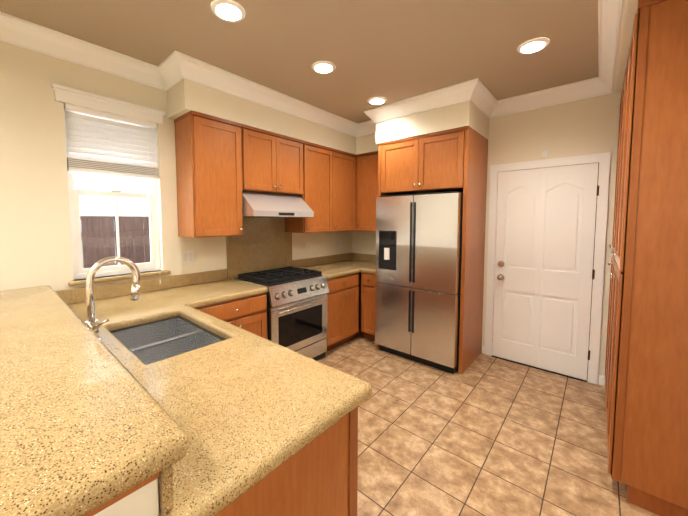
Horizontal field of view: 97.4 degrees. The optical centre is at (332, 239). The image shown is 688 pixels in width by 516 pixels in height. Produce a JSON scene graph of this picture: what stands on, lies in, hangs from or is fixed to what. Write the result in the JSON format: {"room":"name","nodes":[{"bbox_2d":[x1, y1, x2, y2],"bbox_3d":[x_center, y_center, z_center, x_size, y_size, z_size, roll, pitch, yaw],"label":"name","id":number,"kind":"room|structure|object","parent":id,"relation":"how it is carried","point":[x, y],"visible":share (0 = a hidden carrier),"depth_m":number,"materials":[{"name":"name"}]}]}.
{"room":"kitchen","nodes":[
{"label":"kitchen","id":0,"kind":"room"},
{"bbox_2d":[0,41,351,303],"bbox_3d":[-1.946,-0.005,2.202,0.150,2.760,6.900,3,5,41],"label":"wall","id":1,"kind":"structure","parent":0,"point":[35,242],"depth_m":2.07,"materials":[{"name":"beige paint"}]},
{"bbox_2d":[0,11,175,90],"bbox_3d":[-2.704,-1.249,1.058,0.120,0.135,4.000,3,5,41],"label":"crown molding","id":2,"kind":"structure","parent":1,"relation":"attached to","point":[16,31],"depth_m":2.11,"materials":[{"name":"white"}]},
{"bbox_2d":[51,83,164,123],"bbox_3d":[-1.667,-1.018,2.313,0.034,0.108,0.710,3,5,41],"label":"trim","id":3,"kind":"structure","parent":1,"relation":"attached to","point":[73,96],"depth_m":2.27,"materials":[{"name":"white wood"}]},
{"bbox_2d":[64,110,159,279],"bbox_3d":[-1.743,-0.347,2.429,0.075,1.265,0.600,3,5,41],"label":"window","id":4,"kind":"structure","parent":1,"relation":"in","point":[79,270],"depth_m":2.40,"materials":[{"name":"white"}]},
{"bbox_2d":[64,103,160,283],"bbox_3d":[-1.682,-0.290,2.378,0.097,1.368,0.584,3,5,41],"label":"window blind","id":5,"kind":"object","parent":4,"relation":"attached to","point":[100,148],"visible":0.88,"depth_m":2.33,"materials":[{"name":"white"}]},
{"bbox_2d":[68,270,170,285],"bbox_3d":[-1.694,0.302,2.442,0.135,0.032,0.685,3,5,41],"label":"window sill","id":6,"kind":"structure","parent":1,"relation":"attached to","point":[113,278],"depth_m":2.37,"materials":[{"name":"stone"}]},
{"bbox_2d":[181,251,194,263],"bbox_3d":[-1.331,0.164,2.787,0.008,0.114,0.115,3,5,41],"label":"electrical outlet","id":7,"kind":"object","parent":1,"relation":"attached to","point":[188,256],"visible":1,"depth_m":2.79,"materials":[{"name":"white plastic"}]},
{"bbox_2d":[55,217,350,303],"bbox_3d":[-0.839,0.074,3.328,0.023,0.633,3.452,3,5,41],"label":"backsplash","id":8,"kind":"structure","parent":1,"relation":"attached to","point":[262,243],"depth_m":3.22,"materials":[{"name":"beige stone"}]},
{"bbox_2d":[174,110,242,237],"bbox_3d":[-1.097,-0.541,2.732,0.373,1.025,0.464,3,5,41],"label":"upper cabinet","id":9,"kind":"object","parent":1,"relation":"attached to","point":[208,149],"visible":1,"depth_m":2.60,"materials":[{"name":"brown wood"}]},
{"bbox_2d":[241,124,303,194],"bbox_3d":[-0.689,-0.784,3.180,0.373,0.595,0.766,3,5,41],"label":"upper cabinet","id":10,"kind":"object","parent":1,"relation":"attached to","point":[272,162],"visible":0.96,"depth_m":3.03,"materials":[{"name":"brown wood"}]},
{"bbox_2d":[242,190,313,217],"bbox_3d":[-0.641,-0.357,3.165,0.501,0.253,0.762,3,5,41],"label":"range hood","id":11,"kind":"object","parent":10,"relation":"attached to","point":[266,204],"visible":0.77,"depth_m":2.99,"materials":[{"name":"silver metal"}]},
{"bbox_2d":[307,243,310,251],"bbox_3d":[-0.310,0.103,3.942,0.008,0.114,0.070,3,5,41],"label":"electrical outlet","id":12,"kind":"object","parent":1,"relation":"attached to","point":[308,247],"visible":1,"depth_m":3.94,"materials":[{"name":"white plastic"}]},
{"bbox_2d":[285,141,336,232],"bbox_3d":[-0.268,-0.601,3.693,0.342,1.024,0.537,3,5,41],"label":"upper cabinet","id":13,"kind":"object","parent":1,"relation":"attached to","point":[328,196],"depth_m":3.57,"materials":[{"name":"brown wood"}]},
{"bbox_2d":[337,150,356,231],"bbox_3d":[0.015,-0.621,4.013,0.342,1.024,0.532,3,5,41],"label":"upper cabinet","id":14,"kind":"object","parent":1,"relation":"attached to","point":[346,162],"depth_m":3.95,"materials":[{"name":"brown wood"}]},
{"bbox_2d":[0,0,597,122],"bbox_3d":[-0.652,-1.361,0.974,3.600,0.100,6.900,3,5,41],"label":"ceiling","id":15,"kind":"structure","parent":0,"point":[391,51],"depth_m":2.09,"materials":[{"name":"beige paint"}]},
{"bbox_2d":[211,0,245,21],"bbox_3d":[-0.619,-1.355,1.800,0.196,0.013,0.196,3,5,41],"label":"recessed light","id":16,"kind":"object","parent":15,"relation":"in","point":[229,10],"visible":1,"depth_m":1.78,"materials":[{"name":"white"}]},
{"bbox_2d":[164,50,358,136],"bbox_3d":[-0.426,-1.378,3.138,0.120,0.135,2.340,3,5,41],"label":"crown molding","id":17,"kind":"structure","parent":15,"relation":"attached to","point":[171,70],"depth_m":2.72,"materials":[{"name":"white"}]},
{"bbox_2d":[167,78,358,154],"bbox_3d":[-0.435,-1.282,3.458,0.348,0.362,2.598,3,5,41],"label":"soffit","id":18,"kind":"structure","parent":15,"relation":"attached to","point":[184,96],"depth_m":2.76,"materials":[{"name":"beige paint"}]},
{"bbox_2d":[312,61,335,73],"bbox_3d":[-0.072,-1.396,2.463,0.196,0.013,0.196,3,5,41],"label":"recessed light","id":19,"kind":"object","parent":15,"relation":"in","point":[323,67],"visible":0.92,"depth_m":2.44,"materials":[{"name":"white"}]},
{"bbox_2d":[356,123,375,135],"bbox_3d":[0.520,-1.418,3.782,0.383,0.135,0.120,3,5,41],"label":"crown molding","id":20,"kind":"structure","parent":15,"relation":"attached to","point":[360,130],"depth_m":3.90,"materials":[{"name":"white"}]},
{"bbox_2d":[368,97,386,104],"bbox_3d":[0.466,-1.438,3.147,0.196,0.013,0.196,3,5,41],"label":"recessed light","id":21,"kind":"object","parent":15,"relation":"in","point":[377,100],"visible":0.96,"depth_m":3.12,"materials":[{"name":"white"}]},
{"bbox_2d":[343,100,488,153],"bbox_3d":[0.916,-1.288,3.552,1.528,0.362,0.668,3,5,41],"label":"soffit","id":22,"kind":"structure","parent":15,"relation":"attached to","point":[465,113],"depth_m":3.15,"materials":[{"name":"beige paint"}]},
{"bbox_2d":[360,78,483,127],"bbox_3d":[0.853,-1.375,3.097,1.227,0.135,0.110,3,5,41],"label":"crown molding","id":23,"kind":"structure","parent":15,"relation":"attached to","point":[472,90],"depth_m":3.00,"materials":[{"name":"white"}]},
{"bbox_2d":[517,38,549,53],"bbox_3d":[1.435,-1.377,2.161,0.196,0.013,0.196,3,5,41],"label":"recessed light","id":24,"kind":"object","parent":15,"relation":"in","point":[531,46],"visible":0.96,"depth_m":2.14,"materials":[{"name":"white"}]},
{"bbox_2d":[613,0,637,92],"bbox_3d":[0.427,-1.179,0.031,0.418,0.143,6.596,3,5,41],"label":"bulkhead soffit","id":25,"kind":"structure","parent":15,"relation":"attached to","point":[629,9],"depth_m":1.85,"materials":[{"name":"beige paint"}]},
{"bbox_2d":[352,92,621,375],"bbox_3d":[1.637,-0.088,3.538,3.450,2.760,0.150,3,5,41],"label":"wall","id":26,"kind":"structure","parent":0,"point":[587,126],"depth_m":2.89,"materials":[{"name":"beige paint"}]},
{"bbox_2d":[351,253,375,261],"bbox_3d":[0.633,0.276,4.333,0.860,0.105,0.020,3,5,41],"label":"backsplash","id":27,"kind":"structure","parent":26,"relation":"attached to","point":[354,256],"depth_m":4.47,"materials":[{"name":"beige stone"}]},
{"bbox_2d":[356,151,377,230],"bbox_3d":[0.626,-0.623,4.047,0.566,1.025,0.373,3,5,41],"label":"upper cabinet","id":28,"kind":"object","parent":26,"relation":"attached to","point":[366,179],"visible":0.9,"depth_m":4.00,"materials":[{"name":"brown wood"}]},
{"bbox_2d":[474,85,499,116],"bbox_3d":[1.491,-1.367,2.967,0.100,0.135,0.540,3,5,41],"label":"crown molding","id":29,"kind":"structure","parent":26,"relation":"attached to","point":[490,106],"depth_m":3.08,"materials":[{"name":"white"}]},
{"bbox_2d":[488,78,595,117],"bbox_3d":[2.004,-1.367,2.967,0.870,0.135,0.100,3,5,41],"label":"crown molding","id":30,"kind":"structure","parent":26,"relation":"attached to","point":[583,89],"depth_m":2.90,"materials":[{"name":"white"}]},
{"bbox_2d":[482,345,604,385],"bbox_3d":[2.103,1.277,3.100,1.058,0.090,0.012,3,5,41],"label":"baseboard","id":31,"kind":"structure","parent":26,"relation":"attached to","point":[601,380],"depth_m":2.78,"materials":[{"name":"white"}]},
{"bbox_2d":[542,151,547,157],"bbox_3d":[2.095,-0.839,2.974,0.050,0.060,0.016,3,5,41],"label":"door chime","id":32,"kind":"object","parent":26,"relation":"attached to","point":[544,153],"visible":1,"depth_m":2.97,"materials":[{"name":"white plastic"}]},
{"bbox_2d":[484,152,610,384],"bbox_3d":[2.064,0.269,3.016,0.966,2.112,0.096,3,5,41],"label":"entry door","id":33,"kind":"structure","parent":26,"relation":"in","point":[547,227],"depth_m":2.99,"materials":[{"name":"white wood"}]},
{"bbox_2d":[592,0,622,95],"bbox_3d":[0.233,-1.195,0.202,0.100,0.135,6.600,3,5,41],"label":"crown molding","id":34,"kind":"structure","parent":26,"relation":"attached to","point":[609,11],"depth_m":2.00,"materials":[{"name":"white"}]},
{"bbox_2d":[317,334,658,515],"bbox_3d":[-0.652,1.493,1.151,3.600,0.100,6.900,3,5,41],"label":"floor","id":35,"kind":"structure","parent":0,"point":[484,435],"depth_m":2.07,"materials":[{"name":"tile"}]},
{"bbox_2d":[84,472,159,515],"bbox_3d":[-1.298,0.933,1.222,2.188,1.010,0.385,3,5,41],"label":"wall","id":36,"kind":"structure","parent":35,"relation":"on","point":[141,499],"depth_m":0.59,"materials":[{"name":"white paint"}]},
{"bbox_2d":[0,285,187,515],"bbox_3d":[-1.276,0.399,1.194,2.213,0.060,0.460,3,5,41],"label":"bar","id":37,"kind":"object","parent":36,"relation":"on","point":[88,423],"visible":1,"depth_m":0.67,"materials":[{"name":"beige stone"}]},
{"bbox_2d":[158,465,173,512],"bbox_3d":[-1.145,0.462,1.337,2.168,0.105,0.030,3,5,41],"label":"backsplash","id":38,"kind":"structure","parent":36,"relation":"attached to","point":[165,480],"depth_m":0.62,"materials":[{"name":"beige stone"}]},
{"bbox_2d":[195,293,267,339],"bbox_3d":[-1.045,0.917,2.666,0.658,0.862,0.745,3,5,41],"label":"base cabinet","id":39,"kind":"object","parent":35,"relation":"on","point":[249,314],"visible":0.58,"depth_m":2.56,"materials":[{"name":"brown wood"}]},
{"bbox_2d":[163,279,267,306],"bbox_3d":[-1.032,0.460,2.651,0.660,0.053,0.707,3,5,41],"label":"countertop","id":40,"kind":"structure","parent":39,"relation":"on","point":[215,292],"depth_m":2.58,"materials":[{"name":"stone"}]},
{"bbox_2d":[233,266,328,360],"bbox_3d":[-0.517,0.834,3.202,0.679,0.962,0.756,3,5,41],"label":"range","id":41,"kind":"object","parent":35,"relation":"on","point":[297,299],"visible":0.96,"depth_m":3.01,"materials":[{"name":"silver metal"}]},
{"bbox_2d":[215,406,357,515],"bbox_3d":[-0.367,1.013,1.130,0.655,0.862,0.700,3,5,41],"label":"base cabinet","id":42,"kind":"object","parent":35,"relation":"on","point":[318,476],"depth_m":0.98,"materials":[{"name":"brown wood"}]},
{"bbox_2d":[67,289,371,515],"bbox_3d":[-0.912,0.525,1.597,2.238,0.053,0.720,3,5,41],"label":"countertop","id":43,"kind":"structure","parent":42,"relation":"on","point":[245,410],"depth_m":1.03,"materials":[{"name":"stone"}]},
{"bbox_2d":[85,256,139,340],"bbox_3d":[-1.086,0.296,1.514,0.156,0.415,0.248,3,5,41],"label":"chrome faucet","id":44,"kind":"object","parent":43,"relation":"on","point":[92,324],"visible":0.9,"depth_m":1.48,"materials":[{"name":"silver metal"}]},
{"bbox_2d":[111,316,224,364],"bbox_3d":[-0.907,0.651,1.658,0.740,0.203,0.440,3,5,41],"label":"undermount sink","id":45,"kind":"object","parent":43,"relation":"in","point":[149,343],"visible":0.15,"depth_m":1.79,"materials":[{"name":"silver metal"}]},
{"bbox_2d":[326,273,361,351],"bbox_3d":[-0.089,0.849,3.770,0.628,0.862,0.650,3,5,41],"label":"base cabinet","id":46,"kind":"object","parent":35,"relation":"on","point":[343,311],"depth_m":3.55,"materials":[{"name":"brown wood"}]},
{"bbox_2d":[302,260,375,279],"bbox_3d":[0.211,0.383,3.884,0.890,0.053,1.261,3,5,41],"label":"countertop","id":47,"kind":"structure","parent":46,"relation":"on","point":[338,269],"depth_m":3.77,"materials":[{"name":"stone"}]},
{"bbox_2d":[360,272,374,340],"bbox_3d":[0.639,0.838,3.936,0.281,0.862,0.658,3,5,41],"label":"base cabinet","id":48,"kind":"object","parent":35,"relation":"on","point":[367,304],"visible":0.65,"depth_m":3.73,"materials":[{"name":"brown wood"}]},
{"bbox_2d":[375,191,462,373],"bbox_3d":[1.068,0.405,3.431,0.906,1.790,0.750,3,5,41],"label":"refrigerator","id":49,"kind":"object","parent":35,"relation":"on","point":[418,273],"visible":0.96,"depth_m":3.11,"materials":[{"name":"silver metal"}]},
{"bbox_2d":[376,126,487,373],"bbox_3d":[1.107,0.100,3.456,1.002,2.395,0.688,3,5,41],"label":"cabinet","id":50,"kind":"object","parent":35,"relation":"on","point":[454,159],"visible":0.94,"depth_m":3.10,"materials":[{"name":"brown wood"}]},
{"bbox_2d":[607,99,620,335],"bbox_3d":[2.364,0.065,2.270,0.368,2.612,0.796,3,5,41],"label":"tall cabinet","id":51,"kind":"object","parent":35,"relation":"on","point":[610,246],"depth_m":2.58,"materials":[{"name":"brown wood"}]},
{"bbox_2d":[605,0,687,515],"bbox_3d":[1.918,0.096,1.766,0.368,2.612,0.802,3,5,41],"label":"tall cabinet","id":52,"kind":"object","parent":35,"relation":"on","point":[646,379],"depth_m":1.52,"materials":[{"name":"brown wood"}]},
{"label":"outside","id":53,"kind":"structure","parent":0,"visible":0},
{"bbox_2d":[74,118,148,267],"bbox_3d":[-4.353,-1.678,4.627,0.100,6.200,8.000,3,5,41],"label":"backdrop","id":54,"kind":"structure","parent":53,"point":[136,182],"depth_m":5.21,"materials":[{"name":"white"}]},
{"bbox_2d":[80,216,150,267],"bbox_3d":[-2.527,0.613,3.556,0.100,1.760,6.600,3,5,41],"label":"fence","id":55,"kind":"object","parent":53,"point":[133,249],"depth_m":3.49,"materials":[{"name":"brown wood"}]}
]}

